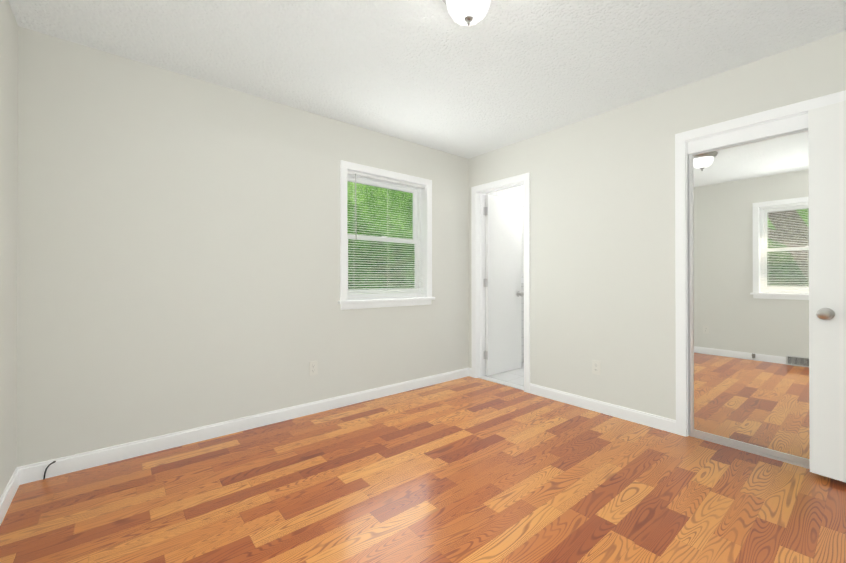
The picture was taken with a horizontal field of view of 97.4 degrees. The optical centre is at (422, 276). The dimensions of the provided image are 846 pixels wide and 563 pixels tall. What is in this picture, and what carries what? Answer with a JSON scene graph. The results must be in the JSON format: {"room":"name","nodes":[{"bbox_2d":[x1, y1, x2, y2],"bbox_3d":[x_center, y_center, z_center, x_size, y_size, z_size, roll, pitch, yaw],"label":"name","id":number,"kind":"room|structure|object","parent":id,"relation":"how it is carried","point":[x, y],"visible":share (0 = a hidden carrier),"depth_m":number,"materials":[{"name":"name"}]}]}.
{"room":"empty bedroom","nodes":[
{"label":"empty bedroom","id":0,"kind":"room"},
{"bbox_2d":[0,0,17,496],"bbox_3d":[-1.090,-0.122,0.554,0.160,2.440,3.550,0,0,-40],"label":"wall","id":1,"kind":"structure","parent":0,"point":[8,201],"depth_m":1.81,"materials":[{"name":"white paint"}]},
{"bbox_2d":[0,466,23,524],"bbox_3d":[-1.448,1.055,1.119,0.013,0.092,2.155,0,0,-40],"label":"baseboard","id":2,"kind":"structure","parent":1,"relation":"attached to","point":[17,479],"depth_m":1.82,"materials":[{"name":"white wood"}]},
{"bbox_2d":[16,26,523,466],"bbox_3d":[-0.252,-0.110,3.649,5.390,2.440,0.160,0,0,-40],"label":"wall","id":3,"kind":"structure","parent":0,"point":[178,252],"depth_m":2.46,"materials":[{"name":"white paint"}]},
{"bbox_2d":[16,368,471,483],"bbox_3d":[-0.813,1.062,3.059,3.460,0.092,0.030,0,0,-40],"label":"baseboard","id":4,"kind":"structure","parent":3,"relation":"attached to","point":[25,474],"depth_m":2.54,"materials":[{"name":"white wood"}]},
{"bbox_2d":[43,461,55,479],"bbox_3d":[-2.043,1.057,2.030,0.054,0.094,0.009,0,0,-17],"label":"coaxial cable","id":5,"kind":"object","parent":4,"relation":"attached to","point":[46,469],"visible":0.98,"depth_m":2.03,"materials":[{"name":"black rubber"}]},
{"bbox_2d":[309,361,316,375],"bbox_3d":[-0.889,0.743,3.011,0.070,0.115,0.008,0,0,-40],"label":"electrical outlet","id":6,"kind":"object","parent":3,"relation":"attached to","point":[312,368],"visible":1,"depth_m":3.01,"materials":[{"name":"white plastic"}]},
{"bbox_2d":[338,160,434,309],"bbox_3d":[-0.350,-0.355,3.540,1.068,1.275,0.200,0,0,-40],"label":"window","id":7,"kind":"structure","parent":3,"relation":"in","point":[415,217],"depth_m":3.57,"materials":[{"name":"white wood"}]},
{"bbox_2d":[347,170,424,298],"bbox_3d":[-0.325,-0.367,3.510,0.888,1.119,0.041,0,0,-40],"label":"window blind","id":8,"kind":"object","parent":7,"relation":"attached to","point":[387,180],"visible":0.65,"depth_m":3.48,"materials":[{"name":"white plastic"}]},
{"bbox_2d":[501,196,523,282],"bbox_3d":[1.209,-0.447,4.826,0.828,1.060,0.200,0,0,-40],"label":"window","id":9,"kind":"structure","parent":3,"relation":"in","point":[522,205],"depth_m":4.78,"materials":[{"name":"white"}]},
{"bbox_2d":[0,362,845,562],"bbox_3d":[1.287,1.161,1.776,5.390,0.124,5.000,0,0,-40],"label":"floor","id":10,"kind":"structure","parent":0,"point":[468,469],"depth_m":1.86,"materials":[{"name":"laminate"}]},
{"bbox_2d":[8,0,845,158],"bbox_3d":[1.287,-1.397,1.786,5.390,0.120,5.000,0,0,-40],"label":"ceiling","id":11,"kind":"structure","parent":0,"point":[434,75],"depth_m":2.17,"materials":[{"name":"white paint"}]},
{"bbox_2d":[442,0,491,25],"bbox_3d":[0.211,-1.249,1.715,0.274,0.176,0.274,0,0,-40],"label":"light","id":12,"kind":"object","parent":11,"relation":"attached to","point":[467,12],"visible":1,"depth_m":1.69,"materials":[{"name":"white glass"}]},
{"bbox_2d":[469,31,845,419],"bbox_3d":[1.650,-0.113,2.897,0.130,2.440,3.420,0,0,-40],"label":"wall","id":13,"kind":"structure","parent":0,"point":[602,237],"depth_m":2.92,"materials":[{"name":"white paint"}]},
{"bbox_2d":[471,173,529,392],"bbox_3d":[0.838,0.058,3.882,0.162,2.107,0.749,0,0,-40],"label":"door frame","id":14,"kind":"structure","parent":13,"relation":"attached to","point":[478,192],"depth_m":4.08,"materials":[{"name":"white wood"}]},
{"bbox_2d":[478,376,523,389],"bbox_3d":[0.834,1.108,3.876,0.097,0.006,0.613,0,0,-40],"label":"trim","id":15,"kind":"structure","parent":13,"relation":"attached to","point":[503,383],"depth_m":3.88,"materials":[{"name":"white wood"}]},
{"bbox_2d":[485,194,523,375],"bbox_3d":[0.946,0.092,4.335,0.616,2.022,0.180,0,0,-38],"label":"bathroom door","id":16,"kind":"structure","parent":13,"relation":"in","point":[504,294],"depth_m":4.30,"materials":[{"name":"painted wood"},{"name":"brushed nickel"}]},
{"bbox_2d":[592,360,600,374],"bbox_3d":[1.427,0.748,3.057,0.008,0.115,0.070,0,0,-40],"label":"electrical outlet","id":17,"kind":"object","parent":13,"relation":"attached to","point":[596,367],"visible":1,"depth_m":3.05,"materials":[{"name":"white plastic"}]},
{"bbox_2d":[530,383,675,433],"bbox_3d":[1.404,1.062,3.081,0.013,0.092,1.201,0,0,-40],"label":"baseboard","id":18,"kind":"structure","parent":13,"relation":"attached to","point":[658,422],"depth_m":2.97,"materials":[{"name":"white wood"}]},
{"bbox_2d":[689,129,809,468],"bbox_3d":[2.259,0.120,2.147,0.075,1.968,1.196,0,0,-40],"label":"mirrored closet doors","id":19,"kind":"structure","parent":13,"relation":"in","point":[749,282],"depth_m":2.34,"materials":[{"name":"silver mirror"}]},
{"bbox_2d":[675,90,845,436],"bbox_3d":[2.258,0.049,2.147,0.146,2.112,1.334,0,0,-40],"label":"trim","id":20,"kind":"structure","parent":13,"relation":"attached to","point":[779,120],"depth_m":2.57,"materials":[{"name":"white wood"}]},
{"bbox_2d":[808,100,845,482],"bbox_3d":[2.364,0.075,1.755,0.180,1.999,0.755,0,0,-36],"label":"entry door","id":21,"kind":"structure","parent":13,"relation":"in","point":[827,260],"depth_m":1.99,"materials":[{"name":"painted wood"},{"name":"brushed nickel"}]},
{"label":"outside","id":22,"kind":"structure","parent":0,"visible":0},
{"bbox_2d":[347,181,413,289],"bbox_3d":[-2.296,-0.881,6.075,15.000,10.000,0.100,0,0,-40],"label":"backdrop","id":23,"kind":"structure","parent":22,"point":[398,217],"depth_m":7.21,"materials":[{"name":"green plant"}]}
]}

